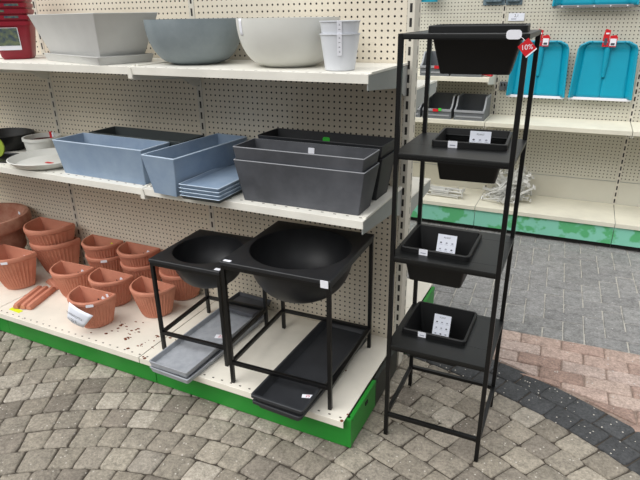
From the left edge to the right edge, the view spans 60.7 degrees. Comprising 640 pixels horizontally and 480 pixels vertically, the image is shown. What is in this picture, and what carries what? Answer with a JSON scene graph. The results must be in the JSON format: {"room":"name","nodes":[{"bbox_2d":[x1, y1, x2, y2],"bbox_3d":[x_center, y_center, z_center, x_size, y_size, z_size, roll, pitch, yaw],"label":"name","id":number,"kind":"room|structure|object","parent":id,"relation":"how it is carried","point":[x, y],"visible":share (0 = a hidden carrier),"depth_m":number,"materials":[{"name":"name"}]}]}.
{"room":"garden center","nodes":[
{"label":"garden center","id":0,"kind":"room"},
{"bbox_2d":[0,194,639,479],"bbox_3d":[0.347,0.217,3.650,11.000,0.101,10.000,10,25,24],"label":"floor","id":1,"kind":"structure","parent":0,"point":[566,406],"depth_m":2.30,"materials":[{"name":"grey stone"}]},
{"bbox_2d":[0,0,436,447],"bbox_3d":[-1.447,-0.686,3.026,4.036,2.100,1.254,10,25,24],"label":"shelving unit","id":2,"kind":"object","parent":1,"relation":"on","point":[238,95],"depth_m":2.51,"materials":[{"name":"white paint"}]},
{"bbox_2d":[0,152,18,162],"bbox_3d":[-1.663,-0.431,2.840,0.250,0.010,0.160,7,24,19],"label":"saucer","id":3,"kind":"object","parent":2,"relation":"on","point":[6,155],"visible":0.36,"depth_m":2.85,"materials":[{"name":"black plastic"}]},
{"bbox_2d":[0,140,4,156],"bbox_3d":[-1.668,-0.476,2.812,0.104,0.104,0.018,4,23,11],"label":"round tag","id":4,"kind":"object","parent":3,"relation":"on","point":[2,147],"visible":1,"depth_m":2.80,"materials":[{"name":"green"}]},
{"bbox_2d":[0,203,31,248],"bbox_3d":[-1.974,0.011,3.288,0.484,0.340,0.484,10,25,24],"label":"plant pot","id":5,"kind":"object","parent":2,"relation":"on","point":[13,216],"visible":0.77,"depth_m":3.25,"materials":[{"name":"ceramic"}]},
{"bbox_2d":[9,307,22,312],"bbox_3d":[-1.589,0.366,2.858,0.085,0.001,0.026,11,25,27],"label":"sticker","id":6,"kind":"object","parent":2,"relation":"on","point":[12,308],"visible":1,"depth_m":2.85,"materials":[{"name":"yellow paper"}]},
{"bbox_2d":[0,128,34,151],"bbox_3d":[-1.740,-0.555,3.040,0.330,0.089,0.270,10,25,24],"label":"plant pot","id":7,"kind":"object","parent":2,"relation":"on","point":[11,139],"visible":0.68,"depth_m":2.99,"materials":[{"name":"black plastic"}]},
{"bbox_2d":[0,21,35,59],"bbox_3d":[-1.470,-0.967,2.645,0.186,0.168,0.186,-7,23,-14],"label":"plant pot","id":8,"kind":"object","parent":2,"relation":"on","point":[17,38],"visible":0.89,"depth_m":2.58,"materials":[{"name":"red plastic"}]},
{"bbox_2d":[0,28,19,45],"bbox_3d":[-1.464,-0.949,2.558,0.099,0.078,0.011,-7,23,-14],"label":"print","id":9,"kind":"object","parent":8,"relation":"attached to","point":[8,36],"depth_m":2.56},
{"bbox_2d":[0,15,30,21],"bbox_3d":[-1.470,-0.990,2.635,0.186,0.168,0.188,-7,23,-14],"label":"plant pot","id":10,"kind":"object","parent":8,"relation":"on","point":[5,18],"visible":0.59,"depth_m":2.53,"materials":[{"name":"red plastic"}]},
{"bbox_2d":[0,9,33,15],"bbox_3d":[-1.471,-1.014,2.624,0.186,0.168,0.188,-7,23,-14],"label":"plant pot","id":11,"kind":"object","parent":10,"relation":"on","point":[2,11],"visible":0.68,"depth_m":2.53,"materials":[{"name":"red plastic"}]},
{"bbox_2d":[0,3,32,8],"bbox_3d":[-1.471,-1.038,2.615,0.186,0.168,0.188,-7,23,-14],"label":"plant pot","id":12,"kind":"object","parent":11,"relation":"on","point":[2,5],"visible":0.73,"depth_m":2.52,"materials":[{"name":"red plastic"}]},
{"bbox_2d":[0,0,31,2],"bbox_3d":[-1.472,-1.062,2.605,0.186,0.168,0.188,-7,23,-14],"label":"plant pot","id":13,"kind":"object","parent":12,"relation":"on","point":[1,1],"visible":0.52,"depth_m":2.52,"materials":[{"name":"red plastic"}]},
{"bbox_2d":[0,244,36,289],"bbox_3d":[-1.740,0.173,3.056,0.287,0.211,0.184,10,25,25],"label":"wall pot","id":14,"kind":"object","parent":2,"relation":"on","point":[17,265],"visible":1,"depth_m":3.04,"materials":[{"name":"plastic"}]},
{"bbox_2d":[13,286,41,308],"bbox_3d":[-1.581,0.307,2.964,0.033,0.028,0.224,2,23,7],"label":"bar","id":15,"kind":"object","parent":2,"relation":"on","point":[19,302],"visible":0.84,"depth_m":2.93,"materials":[{"name":"ceramic"}]},
{"bbox_2d":[6,148,62,169],"bbox_3d":[-1.345,-0.401,2.720,0.376,0.038,0.376,10,25,24],"label":"saucer","id":16,"kind":"object","parent":2,"relation":"on","point":[48,158],"visible":0.6,"depth_m":2.73,"materials":[{"name":"white plastic"}]},
{"bbox_2d":[20,286,48,308],"bbox_3d":[-1.542,0.309,2.959,0.033,0.028,0.224,1,23,6],"label":"bar","id":17,"kind":"object","parent":2,"relation":"on","point":[24,304],"visible":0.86,"depth_m":2.94,"materials":[{"name":"ceramic"}]},
{"bbox_2d":[26,286,55,309],"bbox_3d":[-1.504,0.311,2.952,0.033,0.028,0.224,2,23,8],"label":"bar","id":18,"kind":"object","parent":2,"relation":"on","point":[39,299],"visible":1,"depth_m":2.93,"materials":[{"name":"ceramic"}]},
{"bbox_2d":[21,131,61,150],"bbox_3d":[-1.495,-0.531,2.950,0.196,0.107,0.196,10,25,24],"label":"plant pot","id":19,"kind":"object","parent":2,"relation":"on","point":[37,141],"visible":0.78,"depth_m":2.89,"materials":[{"name":"white plastic"}]},
{"bbox_2d":[29,237,80,273],"bbox_3d":[-1.584,0.096,3.236,0.296,0.211,0.194,10,25,24],"label":"wall pot","id":20,"kind":"object","parent":2,"relation":"on","point":[69,251],"visible":0.61,"depth_m":3.17,"materials":[{"name":"ceramic"}]},
{"bbox_2d":[23,217,74,245],"bbox_3d":[-1.594,0.013,3.189,0.296,0.211,0.194,10,25,24],"label":"wall pot","id":21,"kind":"object","parent":20,"relation":"on","point":[42,231],"visible":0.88,"depth_m":3.14,"materials":[{"name":"plastic"}]},
{"bbox_2d":[49,260,94,297],"bbox_3d":[-1.358,0.231,2.965,0.245,0.162,0.149,9,24,22],"label":"wall pot","id":22,"kind":"object","parent":2,"relation":"on","point":[67,276],"visible":0.81,"depth_m":2.93,"materials":[{"name":"ceramic"}]},
{"bbox_2d":[67,285,116,328],"bbox_3d":[-1.125,0.351,2.648,0.280,0.174,0.195,9,24,22],"label":"wall pot","id":23,"kind":"object","parent":2,"relation":"on","point":[90,308],"visible":1,"depth_m":2.65,"materials":[{"name":"ceramic"}]},
{"bbox_2d":[44,53,153,64],"bbox_3d":[-0.992,-0.816,2.440,0.525,0.032,0.256,19,30,39],"label":"saucer","id":24,"kind":"object","parent":2,"relation":"on","point":[147,57],"visible":0.72,"depth_m":2.30,"materials":[{"name":"plastic"}]},
{"bbox_2d":[28,12,157,56],"bbox_3d":[-0.993,-0.894,2.400,0.610,0.184,0.285,18,29,39],"label":"planter","id":25,"kind":"object","parent":24,"relation":"on","point":[79,34],"visible":0.87,"depth_m":2.25,"materials":[{"name":"plastic"}]},
{"bbox_2d":[85,253,123,272],"bbox_3d":[-1.247,0.153,3.147,0.245,0.162,0.149,10,25,24],"label":"wall pot","id":26,"kind":"object","parent":2,"relation":"on","point":[112,263],"visible":0.41,"depth_m":3.08,"materials":[{"name":"plastic"}]},
{"bbox_2d":[81,234,123,258],"bbox_3d":[-1.252,0.085,3.110,0.245,0.162,0.149,10,25,24],"label":"wall pot","id":27,"kind":"object","parent":26,"relation":"on","point":[94,246],"visible":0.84,"depth_m":3.07,"materials":[{"name":"plastic"}]},
{"bbox_2d":[52,132,169,184],"bbox_3d":[-0.938,-0.371,2.474,0.540,0.157,0.178,10,25,25],"label":"planter","id":28,"kind":"object","parent":2,"relation":"on","point":[117,158],"visible":0.88,"depth_m":2.43,"materials":[{"name":"blue plastic"}]},
{"bbox_2d":[88,267,133,306],"bbox_3d":[-1.113,0.266,2.871,0.245,0.162,0.149,10,25,24],"label":"wall pot","id":29,"kind":"object","parent":2,"relation":"on","point":[103,279],"visible":0.8,"depth_m":2.86,"materials":[{"name":"ceramic"}]},
{"bbox_2d":[120,261,160,280],"bbox_3d":[-1.007,0.195,3.038,0.245,0.162,0.149,10,25,24],"label":"wall pot","id":30,"kind":"object","parent":2,"relation":"on","point":[145,271],"visible":0.34,"depth_m":2.96,"materials":[{"name":"ceramic"}]},
{"bbox_2d":[117,241,159,266],"bbox_3d":[-1.013,0.126,3.000,0.245,0.162,0.149,10,25,24],"label":"wall pot","id":31,"kind":"object","parent":30,"relation":"on","point":[131,254],"visible":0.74,"depth_m":2.96,"materials":[{"name":"plastic"}]},
{"bbox_2d":[89,126,203,145],"bbox_3d":[-0.823,-0.429,2.608,0.570,0.158,0.168,10,25,26],"label":"planter","id":32,"kind":"object","parent":2,"relation":"on","point":[174,138],"visible":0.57,"depth_m":2.64,"materials":[{"name":"plastic"}]},
{"bbox_2d":[129,276,175,317],"bbox_3d":[-0.861,0.307,2.761,0.245,0.162,0.149,12,26,28],"label":"wall pot","id":33,"kind":"object","parent":2,"relation":"on","point":[141,288],"visible":0.91,"depth_m":2.74,"materials":[{"name":"ceramic"}]},
{"bbox_2d":[159,269,199,300],"bbox_3d":[-0.761,0.237,2.926,0.245,0.162,0.149,10,25,24],"label":"wall pot","id":34,"kind":"object","parent":2,"relation":"on","point":[183,291],"visible":0.48,"depth_m":2.88,"materials":[{"name":"ceramic"}]},
{"bbox_2d":[159,249,178,276],"bbox_3d":[-0.766,0.168,2.888,0.245,0.162,0.149,10,25,24],"label":"wall pot","id":35,"kind":"object","parent":34,"relation":"on","point":[169,272],"visible":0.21,"depth_m":2.83,"materials":[{"name":"ceramic"}]},
{"bbox_2d":[143,18,239,64],"bbox_3d":[-0.504,-0.805,2.215,0.384,0.168,0.384,10,25,24],"label":"bowl","id":36,"kind":"object","parent":2,"relation":"on","point":[203,41],"visible":0.94,"depth_m":2.07,"materials":[{"name":"grey plastic"}]},
{"bbox_2d":[141,133,246,196],"bbox_3d":[-0.520,-0.330,2.354,0.178,0.160,0.470,12,26,28],"label":"planter","id":37,"kind":"object","parent":2,"relation":"on","point":[167,167],"visible":0.88,"depth_m":2.24,"materials":[{"name":"blue plastic"}]},
{"bbox_2d":[150,315,263,383],"bbox_3d":[-0.499,0.470,2.533,0.212,0.024,0.585,11,25,26],"label":"tray","id":38,"kind":"object","parent":2,"relation":"on","point":[217,355],"visible":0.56,"depth_m":2.34,"materials":[{"name":"grey plastic"}]},
{"bbox_2d":[149,308,253,376],"bbox_3d":[-0.508,0.441,2.533,0.205,0.028,0.590,10,25,25],"label":"tray","id":39,"kind":"object","parent":38,"relation":"on","point":[181,357],"visible":0.68,"depth_m":2.44,"materials":[{"name":"grey plastic"}]},
{"bbox_2d":[229,292,271,317],"bbox_3d":[-0.371,0.324,2.741,0.205,0.022,0.165,11,25,27],"label":"tray","id":40,"kind":"object","parent":39,"relation":"on","point":[240,296],"visible":0.73,"depth_m":2.76,"materials":[{"name":"black plastic"}]},
{"bbox_2d":[149,262,267,366],"bbox_3d":[-0.489,0.255,2.507,0.350,0.440,0.372,9,24,22],"label":"plant stand","id":41,"kind":"object","parent":2,"relation":"on","point":[264,310],"visible":0.68,"depth_m":2.42,"materials":[{"name":"black metal"}]},
{"bbox_2d":[148,229,253,288],"bbox_3d":[-0.492,0.114,2.449,0.354,0.168,0.376,9,24,22],"label":"bowl","id":42,"kind":"object","parent":41,"relation":"on","point":[202,250],"visible":0.73,"depth_m":2.51,"materials":[{"name":"black"}]},
{"bbox_2d":[180,188,241,203],"bbox_3d":[-0.387,-0.225,2.283,0.188,0.017,0.390,9,24,23],"label":"saucer","id":43,"kind":"object","parent":2,"relation":"on","point":[239,190],"visible":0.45,"depth_m":2.13,"materials":[{"name":"blue plastic"}]},
{"bbox_2d":[179,185,240,199],"bbox_3d":[-0.387,-0.239,2.277,0.188,0.017,0.390,9,24,23],"label":"saucer","id":44,"kind":"object","parent":43,"relation":"on","point":[238,187],"visible":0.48,"depth_m":2.12,"materials":[{"name":"blue plastic"}]},
{"bbox_2d":[179,182,239,195],"bbox_3d":[-0.388,-0.253,2.271,0.188,0.017,0.390,9,24,23],"label":"saucer","id":45,"kind":"object","parent":44,"relation":"on","point":[237,184],"visible":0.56,"depth_m":2.12,"materials":[{"name":"blue plastic"}]},
{"bbox_2d":[179,164,239,191],"bbox_3d":[-0.388,-0.267,2.265,0.188,0.017,0.390,9,24,23],"label":"saucer","id":46,"kind":"object","parent":45,"relation":"on","point":[217,179],"visible":0.7,"depth_m":2.21,"materials":[{"name":"blue plastic"}]},
{"bbox_2d":[236,17,339,67],"bbox_3d":[-0.115,-0.738,2.037,0.382,0.168,0.382,10,25,24],"label":"bowl","id":47,"kind":"object","parent":2,"relation":"on","point":[278,42],"visible":0.79,"depth_m":1.89,"materials":[{"name":"white plastic"}]},
{"bbox_2d":[220,238,373,409],"bbox_3d":[-0.072,0.290,2.278,0.450,0.537,0.472,9,24,22],"label":"plant stand","id":48,"kind":"object","parent":2,"relation":"on","point":[233,362],"visible":0.74,"depth_m":2.17,"materials":[{"name":"black metal"}]},
{"bbox_2d":[219,220,373,303],"bbox_3d":[-0.075,0.124,2.208,0.454,0.211,0.480,9,24,22],"label":"bowl","id":49,"kind":"object","parent":48,"relation":"on","point":[316,254],"visible":0.93,"depth_m":2.26,"materials":[{"name":"black"}]},
{"bbox_2d":[233,158,379,215],"bbox_3d":[-0.054,-0.219,2.063,0.532,0.163,0.158,9,25,23],"label":"planter","id":50,"kind":"object","parent":2,"relation":"on","point":[337,191],"visible":0.79,"depth_m":1.99,"materials":[{"name":"grey plastic"}]},
{"bbox_2d":[233,138,379,172],"bbox_3d":[-0.055,-0.265,2.049,0.532,0.163,0.158,10,25,24],"label":"planter","id":51,"kind":"object","parent":50,"relation":"in","point":[334,157],"visible":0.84,"depth_m":2.01,"materials":[{"name":"grey plastic"}]},
{"bbox_2d":[252,337,366,420],"bbox_3d":[-0.023,0.547,2.305,0.218,0.040,0.610,11,25,26],"label":"tray","id":52,"kind":"object","parent":2,"relation":"on","point":[284,413],"visible":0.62,"depth_m":2.07,"materials":[{"name":"black plastic"}]},
{"bbox_2d":[251,318,365,414],"bbox_3d":[-0.020,0.509,2.292,0.226,0.040,0.642,10,25,25],"label":"tray","id":53,"kind":"object","parent":52,"relation":"on","point":[308,359],"visible":0.92,"depth_m":2.26,"materials":[{"name":"black plastic"}]},
{"bbox_2d":[319,33,360,70],"bbox_3d":[0.068,-0.639,1.856,0.139,0.118,0.139,10,25,24],"label":"plant pot","id":54,"kind":"object","parent":2,"relation":"on","point":[339,50],"visible":0.95,"depth_m":1.81,"materials":[{"name":"white plastic"}]},
{"bbox_2d":[319,20,360,33],"bbox_3d":[0.067,-0.675,1.840,0.139,0.118,0.139,10,25,24],"label":"plant pot","id":55,"kind":"object","parent":54,"relation":"in","point":[333,26],"visible":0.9,"depth_m":1.78,"materials":[{"name":"white plastic"}]},
{"bbox_2d":[372,152,393,199],"bbox_3d":[0.025,-0.290,2.225,0.540,0.168,0.160,10,25,25],"label":"planter","id":56,"kind":"object","parent":2,"relation":"on","point":[386,164],"visible":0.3,"depth_m":2.10,"materials":[{"name":"black plastic"}]},
{"bbox_2d":[258,128,393,158],"bbox_3d":[0.023,-0.334,2.207,0.540,0.168,0.160,10,25,25],"label":"planter","id":57,"kind":"object","parent":56,"relation":"in","point":[385,144],"visible":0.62,"depth_m":2.20,"materials":[{"name":"black plastic"}]},
{"bbox_2d":[383,30,541,461],"bbox_3d":[0.482,0.048,1.968,0.368,1.493,0.352,9,25,23],"label":"rack","id":58,"kind":"object","parent":1,"relation":"on","point":[489,259],"visible":0.93,"depth_m":1.89,"materials":[{"name":"black metal"}]},
{"bbox_2d":[402,301,476,365],"bbox_3d":[0.471,0.371,2.160,0.242,0.152,0.241,10,25,24],"label":"planter","id":59,"kind":"object","parent":58,"relation":"on","point":[452,325],"visible":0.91,"depth_m":2.21,"materials":[{"name":"black plastic"}]},
{"bbox_2d":[400,224,481,287],"bbox_3d":[0.439,0.057,1.985,0.242,0.152,0.241,10,25,24],"label":"planter","id":60,"kind":"object","parent":58,"relation":"on","point":[426,240],"visible":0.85,"depth_m":1.97,"materials":[{"name":"black plastic"}]},
{"bbox_2d":[432,127,512,183],"bbox_3d":[0.525,-0.298,1.894,0.242,0.152,0.241,8,24,21],"label":"planter","id":61,"kind":"object","parent":58,"relation":"on","point":[479,138],"visible":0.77,"depth_m":1.84,"materials":[{"name":"black plastic"}]},
{"bbox_2d":[428,23,536,74],"bbox_3d":[0.491,-0.577,1.657,0.315,0.140,0.352,8,24,20],"label":"planter","id":62,"kind":"object","parent":58,"relation":"on","point":[479,57],"visible":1,"depth_m":1.62,"materials":[{"name":"black plastic"}]},
{"bbox_2d":[410,0,639,250],"bbox_3d":[1.690,-1.158,3.782,6.633,2.300,0.510,9,25,23],"label":"shelving unit","id":63,"kind":"object","parent":1,"relation":"on","point":[582,157],"visible":0.41,"depth_m":4.05,"materials":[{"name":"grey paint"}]},
{"bbox_2d":[415,103,423,116],"bbox_3d":[0.717,-1.071,4.291,0.216,0.160,0.278,9,25,23],"label":"storage bin","id":64,"kind":"object","parent":63,"relation":"on","point":[419,112],"visible":0.23,"depth_m":4.17,"materials":[{"name":"grey plastic"}]},
{"bbox_2d":[421,0,437,1],"bbox_3d":[0.822,-1.946,4.068,0.135,0.322,0.082,9,25,23],"label":"snow shovel","id":65,"kind":"object","parent":63,"relation":"hanging from","point":[421,0],"visible":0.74,"depth_m":4.12,"materials":[{"name":"teal plastic"}]},
{"bbox_2d":[420,51,450,75],"bbox_3d":[0.891,-1.326,4.094,0.216,0.160,0.281,9,25,23],"label":"storage bin","id":66,"kind":"object","parent":63,"relation":"on","point":[435,71],"visible":0.44,"depth_m":4.04,"materials":[{"name":"grey plastic"}]},
{"bbox_2d":[422,92,459,118],"bbox_3d":[0.930,-1.036,4.196,0.216,0.160,0.281,9,25,23],"label":"storage bin","id":67,"kind":"object","parent":63,"relation":"on","point":[442,105],"visible":0.69,"depth_m":4.27,"materials":[{"name":"grey plastic"}]},
{"bbox_2d":[427,193,458,198],"bbox_3d":[0.961,-0.358,4.339,0.268,0.031,0.038,10,25,25],"label":"hook","id":68,"kind":"object","parent":63,"relation":"on","point":[427,193],"visible":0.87,"depth_m":4.33,"materials":[{"name":"silver metal"}]},
{"bbox_2d":[430,191,462,197],"bbox_3d":[0.991,-0.364,4.319,0.268,0.028,0.036,9,25,23],"label":"hook","id":69,"kind":"object","parent":63,"relation":"on","point":[430,191],"visible":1,"depth_m":4.31,"materials":[{"name":"silver metal"}]},
{"bbox_2d":[430,187,462,195],"bbox_3d":[0.993,-0.391,4.317,0.268,0.037,0.042,12,26,28],"label":"hook","id":70,"kind":"object","parent":69,"relation":"on","point":[461,193],"visible":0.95,"depth_m":4.31,"materials":[{"name":"silver metal"}]},
{"bbox_2d":[451,74,483,76],"bbox_3d":[1.098,-1.292,4.004,0.216,0.160,0.278,9,25,23],"label":"storage bin","id":71,"kind":"object","parent":63,"relation":"on","point":[458,75],"visible":0.09,"depth_m":3.92,"materials":[{"name":"grey plastic"}]},
{"bbox_2d":[454,93,491,120],"bbox_3d":[1.145,-1.001,4.103,0.216,0.160,0.278,9,25,23],"label":"storage bin","id":72,"kind":"object","parent":63,"relation":"on","point":[473,107],"visible":1,"depth_m":4.14,"materials":[{"name":"grey plastic"}]},
{"bbox_2d":[483,0,504,4],"bbox_3d":[1.264,-1.786,3.958,0.155,0.160,0.028,9,25,23],"label":"blister pack","id":73,"kind":"object","parent":63,"relation":"hanging from","point":[485,2],"visible":1,"depth_m":3.98},
{"bbox_2d":[481,195,513,203],"bbox_3d":[1.360,-0.296,4.159,0.268,0.044,0.046,16,28,35],"label":"hook","id":74,"kind":"object","parent":63,"relation":"on","point":[482,197],"visible":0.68,"depth_m":4.19,"materials":[{"name":"silver metal"}]},
{"bbox_2d":[499,81,507,90],"bbox_3d":[1.384,-1.163,4.139,0.056,0.065,0.061,9,25,23],"label":"wall hook","id":75,"kind":"object","parent":63,"relation":"attached to","point":[503,85],"visible":0.84,"depth_m":4.15,"materials":[{"name":"black metal"}]},
{"bbox_2d":[488,188,523,199],"bbox_3d":[1.417,-0.356,4.156,0.261,0.098,0.041,-3,23,-4],"label":"hook","id":76,"kind":"object","parent":63,"relation":"on","point":[521,188],"visible":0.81,"depth_m":4.17,"materials":[{"name":"silver metal"}]},
{"bbox_2d":[505,0,522,4],"bbox_3d":[1.390,-1.766,3.902,0.115,0.160,0.028,9,25,23],"label":"blister pack","id":77,"kind":"object","parent":63,"relation":"hanging from","point":[508,2],"visible":1,"depth_m":3.93},
{"bbox_2d":[508,13,524,20],"bbox_3d":[1.423,-1.616,3.963,0.110,0.052,0.002,9,25,23],"label":"price card","id":78,"kind":"object","parent":63,"relation":"attached to","point":[512,16],"visible":1,"depth_m":3.96,"materials":[{"name":"white paper"}]},
{"bbox_2d":[510,185,535,199],"bbox_3d":[1.477,-0.345,4.064,0.235,0.168,0.046,15,27,33],"label":"hook","id":79,"kind":"object","parent":63,"relation":"on","point":[534,186],"visible":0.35,"depth_m":4.02,"materials":[{"name":"silver metal"}]},
{"bbox_2d":[506,29,568,98],"bbox_3d":[1.587,-1.274,3.962,0.407,0.477,0.082,9,25,23],"label":"snow shovel","id":80,"kind":"object","parent":63,"relation":"hanging from","point":[553,56],"visible":0.75,"depth_m":3.96,"materials":[{"name":"teal plastic"}]},
{"bbox_2d":[536,44,544,75],"bbox_3d":[1.593,-1.317,3.959,0.046,0.242,0.052,9,25,23],"label":"socket","id":81,"kind":"object","parent":80,"relation":"attached to","point":[540,71],"depth_m":3.95,"materials":[{"name":"teal plastic"}]},
{"bbox_2d":[552,0,639,7],"bbox_3d":[1.850,-1.748,3.628,0.531,0.382,0.082,9,25,23],"label":"snow shovel","id":82,"kind":"object","parent":63,"relation":"hanging from","point":[556,3],"visible":1,"depth_m":3.69,"materials":[{"name":"teal plastic"}]},
{"bbox_2d":[568,29,638,101],"bbox_3d":[1.974,-1.211,3.791,0.407,0.474,0.082,9,25,23],"label":"snow shovel","id":83,"kind":"object","parent":63,"relation":"hanging from","point":[605,70],"visible":1,"depth_m":3.81,"materials":[{"name":"teal plastic"}]},
{"bbox_2d":[601,44,611,76],"bbox_3d":[1.980,-1.252,3.789,0.046,0.240,0.052,9,25,23],"label":"socket","id":84,"kind":"object","parent":83,"relation":"attached to","point":[606,49],"depth_m":3.78,"materials":[{"name":"teal plastic"}]},
{"label":"hook","id":85,"kind":"object","parent":63,"relation":"on","visible":0},
{"bbox_2d":[431,184,463,191],"bbox_3d":[1.017,-0.415,4.377,0.268,0.037,0.042,11,25,27],"label":"hook","id":86,"kind":"object","parent":85,"relation":"on","point":[431,184],"visible":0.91,"depth_m":4.37,"materials":[{"name":"silver metal"}]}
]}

